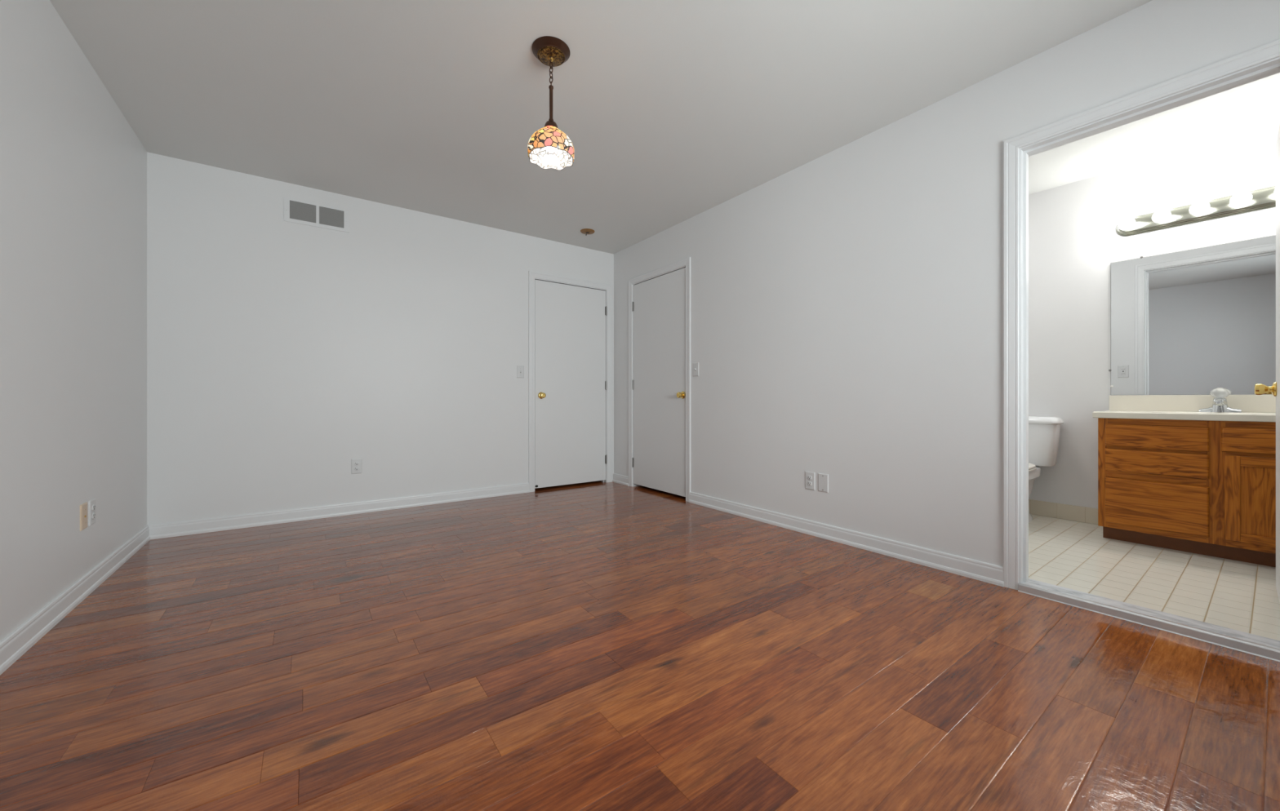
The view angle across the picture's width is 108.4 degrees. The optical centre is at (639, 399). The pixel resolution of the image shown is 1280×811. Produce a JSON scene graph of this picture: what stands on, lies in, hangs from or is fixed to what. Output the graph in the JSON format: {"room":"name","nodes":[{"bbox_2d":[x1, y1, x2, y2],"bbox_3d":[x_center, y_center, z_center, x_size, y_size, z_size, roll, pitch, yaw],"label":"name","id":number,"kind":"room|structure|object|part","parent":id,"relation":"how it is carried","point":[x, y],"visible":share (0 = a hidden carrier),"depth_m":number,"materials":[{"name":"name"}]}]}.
{"room":"empty bedroom","nodes":[
{"label":"empty bedroom","id":0,"kind":"room"},
{"bbox_2d":[0,0,146,641],"bbox_3d":[-1.576,-0.327,0.698,0.115,2.460,5.365,0,0,-36],"label":"wall","id":1,"kind":"structure","parent":0,"point":[73,169],"depth_m":1.91,"materials":[{"name":"paint"}]},
{"bbox_2d":[0,525,150,675],"bbox_3d":[-1.556,0.838,0.784,0.018,0.090,5.250,0,0,-36],"label":"baseboard","id":2,"kind":"structure","parent":1,"relation":"attached to","point":[12,647],"depth_m":1.87,"materials":[{"name":"paint"}]},
{"bbox_2d":[80,502,87,531],"bbox_3d":[-2.496,0.526,2.073,0.008,0.115,0.070,0,0,-36],"label":"cable plate","id":3,"kind":"object","parent":1,"relation":"attached to","point":[83,508],"visible":1,"depth_m":2.06,"materials":[{"name":"beige plastic"}]},
{"bbox_2d":[88,498,95,526],"bbox_3d":[-2.555,0.526,2.155,0.009,0.115,0.070,0,0,-36],"label":"wall outlet","id":4,"kind":"object","parent":1,"relation":"attached to","point":[91,503],"visible":1,"depth_m":2.14,"materials":[{"name":"white plastic"}]},
{"bbox_2d":[146,151,613,525],"bbox_3d":[-1.773,-0.327,3.939,3.600,2.460,0.115,0,0,-36],"label":"wall","id":5,"kind":"structure","parent":0,"point":[282,354],"depth_m":3.42,"materials":[{"name":"paint"}]},
{"bbox_2d":[284,198,349,232],"bbox_3d":[-2.388,-1.358,3.417,0.397,0.163,0.008,0,0,-36],"label":"air vent","id":6,"kind":"object","parent":5,"relation":"in","point":[295,211],"visible":1,"depth_m":3.41,"materials":[{"name":"metal"}]},
{"bbox_2d":[148,483,529,539],"bbox_3d":[-2.075,0.838,3.639,2.528,0.090,0.018,0,0,-36],"label":"baseboard","id":7,"kind":"structure","parent":5,"relation":"attached to","point":[252,520],"depth_m":3.42,"materials":[{"name":"paint"}]},
{"bbox_2d":[351,458,361,474],"bbox_3d":[-2.187,0.517,3.562,0.070,0.115,0.009,0,0,-36],"label":"wall outlet","id":8,"kind":"object","parent":5,"relation":"attached to","point":[356,464],"visible":1,"depth_m":3.56,"materials":[{"name":"white plastic"}]},
{"bbox_2d":[516,365,524,377],"bbox_3d":[-1.119,-0.258,4.330,0.070,0.115,0.019,0,0,-36],"label":"light switch","id":9,"kind":"object","parent":5,"relation":"attached to","point":[520,369],"visible":1,"depth_m":4.33,"materials":[{"name":"white plastic"}]},
{"bbox_2d":[528,271,612,492],"bbox_3d":[-0.716,-0.168,4.705,0.930,2.103,0.141,0,0,-36],"label":"trim","id":10,"kind":"structure","parent":5,"relation":"attached to","point":[532,276],"depth_m":4.57,"materials":[{"name":"paint"}]},
{"bbox_2d":[534,280,606,488],"bbox_3d":[-0.671,-0.146,4.656,0.812,2.007,0.094,0,0,-36],"label":"door","id":11,"kind":"structure","parent":5,"relation":"in","point":[571,382],"depth_m":4.64,"materials":[{"name":"white paint"}]},
{"bbox_3d":[-0.936,-0.037,4.437,0.052,0.052,0.049,0,0,-36],"label":"knob","id":12,"kind":"part","parent":11,"relation":"part of","materials":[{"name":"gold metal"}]},
{"bbox_2d":[0,480,1279,810],"bbox_3d":[0.300,0.907,2.600,5.385,0.072,6.046,0,0,-36],"label":"floor","id":13,"kind":"structure","parent":0,"point":[598,646],"depth_m":1.47,"materials":[{"name":"brown wood"}]},
{"bbox_2d":[1028,416,1063,522],"bbox_3d":[2.635,0.499,3.332,0.736,0.745,0.520,0,0,-36],"label":"toilet","id":14,"kind":"object","parent":13,"relation":"on","point":[1044,432],"visible":0.28,"depth_m":3.29,"materials":[{"name":"white ceramic"}]},
{"bbox_3d":[2.544,0.461,3.266,0.508,0.024,0.354,0,0,-36],"label":"seat lid","id":15,"kind":"part","parent":14,"relation":"part of","materials":[{"name":"white plastic"}]},
{"bbox_3d":[2.543,0.482,3.266,0.510,0.014,0.360,0,0,-36],"label":"seat","id":16,"kind":"part","parent":14,"relation":"part of","materials":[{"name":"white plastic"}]},
{"bbox_3d":[2.618,0.681,3.320,0.685,0.380,0.336,0,0,-36],"label":"bowl","id":17,"kind":"part","parent":14,"relation":"part of","materials":[{"name":"white ceramic"}]},
{"bbox_3d":[2.843,0.330,3.483,0.200,0.306,0.486,0,0,-36],"label":"tank","id":18,"kind":"part","parent":14,"relation":"part of","materials":[{"name":"white ceramic"}]},
{"bbox_3d":[2.843,0.153,3.483,0.222,0.053,0.520,0,0,-36],"label":"tank lid","id":19,"kind":"part","parent":14,"relation":"part of","materials":[{"name":"white ceramic"}]},
{"bbox_2d":[1017,582,1279,662],"bbox_3d":[1.972,0.866,1.820,0.026,0.034,0.764,0,0,-36],"label":"strip","id":20,"kind":"object","parent":13,"relation":"on","point":[1258,650],"visible":1,"depth_m":1.77,"materials":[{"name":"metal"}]},
{"bbox_2d":[1022,578,1279,649],"bbox_3d":[2.028,0.867,1.860,0.112,0.034,0.756,0,0,-36],"label":"marble threshold","id":21,"kind":"object","parent":13,"relation":"on","point":[1185,621],"visible":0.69,"depth_m":1.81,"materials":[{"name":"white stone"}]},
{"bbox_2d":[1097,417,1275,567],"bbox_3d":[3.307,0.494,2.635,0.474,0.754,0.922,0,0,-36],"label":"vanity cabinet","id":22,"kind":"object","parent":13,"relation":"on","point":[1203,487],"visible":0.98,"depth_m":2.57,"materials":[{"name":"brown wood"}]},
{"bbox_3d":[3.005,0.461,2.696,0.018,0.060,0.385,0,0,-36],"label":"frame rail","id":23,"kind":"part","parent":22,"relation":"part of","materials":[{"name":"brown wood"}]},
{"bbox_3d":[2.990,0.619,2.684,0.019,0.275,0.404,0,0,-36],"label":"drawer","id":24,"kind":"part","parent":22,"relation":"part of","materials":[{"name":"brown wood"}]},
{"bbox_3d":[2.990,0.370,2.684,0.019,0.134,0.404,0,0,-36],"label":"drawer","id":25,"kind":"part","parent":22,"relation":"part of","materials":[{"name":"brown wood"}]},
{"bbox_3d":[2.990,0.221,2.684,0.019,0.133,0.404,0,0,-36],"label":"drawer","id":26,"kind":"part","parent":22,"relation":"part of","materials":[{"name":"brown wood"}]},
{"bbox_2d":[1092,410,1275,422],"bbox_3d":[3.303,0.136,2.632,0.483,0.119,0.963,0,0,-36],"label":"countertop","id":27,"kind":"structure","parent":22,"relation":"on","point":[1177,415],"depth_m":2.60,"materials":[{"name":"beige stone"}]},
{"bbox_2d":[1198,387,1241,413],"bbox_3d":[3.401,0.005,2.708,0.146,0.144,0.158,0,0,-36],"label":"faucet","id":28,"kind":"object","parent":27,"relation":"on","point":[1220,404],"visible":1,"depth_m":2.70,"materials":[{"name":"silver metal"}]},
{"bbox_3d":[3.385,0.022,2.696,0.106,0.049,0.052,0,0,-36],"label":"spout","id":29,"kind":"part","parent":28,"relation":"part of","materials":[{"name":"silver metal"}]},
{"bbox_3d":[3.430,-0.036,2.728,0.076,0.056,0.078,0,0,-36],"label":"acrylic knob","id":30,"kind":"part","parent":28,"relation":"part of","materials":[{"name":"white"}]},
{"bbox_3d":[3.138,0.293,2.512,0.018,0.030,0.838,0,0,-36],"label":"frame rail","id":31,"kind":"part","parent":22,"relation":"part of","materials":[{"name":"brown wood"}]},
{"bbox_3d":[3.138,0.140,2.512,0.018,0.046,0.838,0,0,-36],"label":"frame rail","id":32,"kind":"part","parent":22,"relation":"part of","materials":[{"name":"brown wood"}]},
{"bbox_3d":[3.138,0.766,2.512,0.018,0.046,0.838,0,0,-36],"label":"frame rail","id":33,"kind":"part","parent":22,"relation":"part of","materials":[{"name":"brown wood"}]},
{"bbox_3d":[3.254,0.216,2.319,0.019,0.130,0.413,0,0,-36],"label":"false drawer","id":34,"kind":"part","parent":22,"relation":"part of","materials":[{"name":"brown wood"}]},
{"bbox_3d":[3.259,0.530,2.319,0.007,0.363,0.301,0,0,-36],"label":"cabinet door","id":35,"kind":"part","parent":22,"relation":"part of","materials":[{"name":"brown wood"}]},
{"bbox_3d":[3.256,0.326,2.317,0.019,0.052,0.293,0,0,-36],"label":"door rail","id":36,"kind":"part","parent":22,"relation":"part of","materials":[{"name":"brown wood"}]},
{"bbox_3d":[3.256,0.729,2.317,0.019,0.044,0.293,0,0,-36],"label":"door rail","id":37,"kind":"part","parent":22,"relation":"part of","materials":[{"name":"brown wood"}]},
{"bbox_2d":[49,0,1279,253],"bbox_3d":[0.311,-1.607,2.683,5.500,0.100,6.365,0,0,-36],"label":"ceiling","id":38,"kind":"structure","parent":0,"point":[671,112],"depth_m":2.31,"materials":[{"name":"paint"}]},
{"bbox_2d":[527,35,574,170],"bbox_3d":[-0.396,-1.313,2.059,0.206,0.488,0.206,0,0,38],"label":"pendant lamp","id":39,"kind":"object","parent":38,"relation":"hanging from","point":[548,147],"visible":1,"depth_m":2.03,"materials":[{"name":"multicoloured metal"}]},
{"bbox_3d":[-0.396,-1.139,2.059,0.210,0.138,0.210,0,0,-36],"label":"lamp shade","id":40,"kind":"part","parent":39,"relation":"part of","materials":[{"name":"multicoloured glass"}]},
{"bbox_3d":[-0.396,-1.318,2.059,0.022,0.163,0.022,0,0,-36],"label":"down rod","id":41,"kind":"part","parent":39,"relation":"part of","materials":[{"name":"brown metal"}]},
{"bbox_3d":[-0.396,-1.154,2.059,0.060,0.095,0.060,0,0,-36],"label":"light bulb","id":42,"kind":"part","parent":39,"relation":"part of","materials":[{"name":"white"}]},
{"bbox_2d":[580,228,595,235],"bbox_3d":[-0.486,-1.530,4.273,0.132,0.053,0.132,0,0,-36],"label":"smoke detector","id":43,"kind":"object","parent":38,"relation":"attached to","point":[585,231],"visible":1,"depth_m":4.25,"materials":[{"name":"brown metal"}]},
{"bbox_2d":[613,0,1279,566],"bbox_3d":[1.306,-0.327,2.857,0.115,2.460,5.480,0,0,-36],"label":"wall","id":44,"kind":"structure","parent":0,"point":[846,305],"depth_m":2.65,"materials":[{"name":"paint"}]},
{"bbox_2d":[632,267,685,497],"bbox_3d":[0.152,-0.148,4.338,0.094,2.003,0.812,0,0,-36],"label":"door","id":45,"kind":"structure","parent":44,"relation":"in","point":[659,304],"depth_m":4.31,"materials":[{"name":"white paint"}]},
{"bbox_3d":[0.351,-0.037,4.025,0.049,0.052,0.052,0,0,-36],"label":"knob","id":46,"kind":"part","parent":45,"relation":"part of","materials":[{"name":"gold metal"}]},
{"bbox_2d":[628,257,690,502],"bbox_3d":[0.210,-0.168,4.370,0.141,2.103,0.930,0,0,-36],"label":"trim","id":47,"kind":"structure","parent":44,"relation":"attached to","point":[686,263],"depth_m":4.16,"materials":[{"name":"paint"}]},
{"bbox_2d":[693,362,698,376],"bbox_3d":[0.467,-0.252,3.900,0.019,0.115,0.070,0,0,-36],"label":"light switch","id":48,"kind":"object","parent":44,"relation":"attached to","point":[695,366],"visible":1,"depth_m":3.90,"materials":[{"name":"white plastic"}]},
{"bbox_2d":[612,473,1004,586],"bbox_3d":[1.252,0.838,2.818,0.018,0.090,5.250,0,0,-36],"label":"baseboard","id":49,"kind":"structure","parent":44,"relation":"attached to","point":[988,573],"depth_m":2.71,"materials":[{"name":"paint"}]},
{"bbox_2d":[805,471,814,490],"bbox_3d":[1.111,0.533,3.019,0.009,0.115,0.070,0,0,-36],"label":"wall outlet","id":50,"kind":"object","parent":44,"relation":"attached to","point":[810,477],"visible":1,"depth_m":3.02,"materials":[{"name":"white plastic"}]},
{"bbox_2d":[817,473,828,493],"bbox_3d":[1.167,0.533,2.943,0.008,0.115,0.070,0,0,-36],"label":"blank plate","id":51,"kind":"object","parent":44,"relation":"attached to","point":[823,479],"visible":1,"depth_m":2.94,"materials":[{"name":"white plastic"}]},
{"bbox_2d":[1028,499,1097,524],"bbox_3d":[2.195,0.816,3.150,1.670,0.110,1.218,0,0,-36],"label":"baseboard","id":52,"kind":"structure","parent":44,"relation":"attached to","point":[1066,512],"depth_m":3.35,"materials":[{"name":"beige tile"}]},
{"bbox_2d":[1003,38,1279,590],"bbox_3d":[2.028,-0.168,1.860,0.141,2.103,0.884,0,0,-36],"label":"trim","id":53,"kind":"structure","parent":44,"relation":"attached to","point":[1262,61],"depth_m":2.14,"materials":[{"name":"paint"}]},
{"bbox_2d":[1254,124,1279,602],"bbox_3d":[2.587,-0.151,1.839,0.768,1.998,0.153,0,0,-38],"label":"door","id":54,"kind":"structure","parent":44,"relation":"in","point":[1260,388],"depth_m":1.99,"materials":[{"name":"white paint"}]},
{"bbox_3d":[2.808,-0.045,2.078,0.052,0.052,0.049,0,0,-38],"label":"knob","id":55,"kind":"part","parent":54,"relation":"part of","materials":[{"name":"gold metal"}]},
{"bbox_2d":[1028,124,1279,508],"bbox_3d":[3.194,-0.312,3.292,0.115,2.490,2.390,0,0,-36],"label":"wall","id":56,"kind":"structure","parent":0,"point":[1074,242],"depth_m":3.24,"materials":[{"name":"paint"}]},
{"bbox_2d":[1108,235,1275,395],"bbox_3d":[3.487,-0.485,2.779,0.012,0.914,0.944,0,0,-36],"label":"wall mirror","id":57,"kind":"object","parent":56,"relation":"attached to","point":[1201,321],"visible":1,"depth_m":2.85,"materials":[{"name":"silver glass"}]},
{"bbox_2d":[1109,395,1275,413],"bbox_3d":[3.491,0.025,2.767,0.020,0.102,0.960,0,0,-36],"label":"backsplash","id":58,"kind":"structure","parent":56,"relation":"attached to","point":[1246,403],"depth_m":2.88,"materials":[{"name":"beige stone"}]},
{"bbox_2d":[1115,186,1275,236],"bbox_3d":[3.446,-1.152,2.727,0.140,0.117,0.908,0,0,-36],"label":"vanity light","id":59,"kind":"object","parent":56,"relation":"attached to","point":[1242,202],"visible":0.98,"depth_m":2.79,"materials":[{"name":"glass"}]},
{"bbox_3d":[3.195,-1.152,3.029,0.088,0.079,0.079,0,0,-36],"label":"light bulb","id":60,"kind":"part","parent":59,"relation":"part of","materials":[{"name":"white glass"}]},
{"bbox_3d":[3.285,-1.152,2.906,0.088,0.079,0.079,0,0,-36],"label":"light bulb","id":61,"kind":"part","parent":59,"relation":"part of","materials":[{"name":"white glass"}]},
{"bbox_3d":[3.374,-1.152,2.782,0.088,0.079,0.079,0,0,-36],"label":"light bulb","id":62,"kind":"part","parent":59,"relation":"part of","materials":[{"name":"white glass"}]},
{"bbox_3d":[3.464,-1.152,2.659,0.088,0.079,0.079,0,0,-36],"label":"light bulb","id":63,"kind":"part","parent":59,"relation":"part of","materials":[{"name":"white glass"}]}
]}

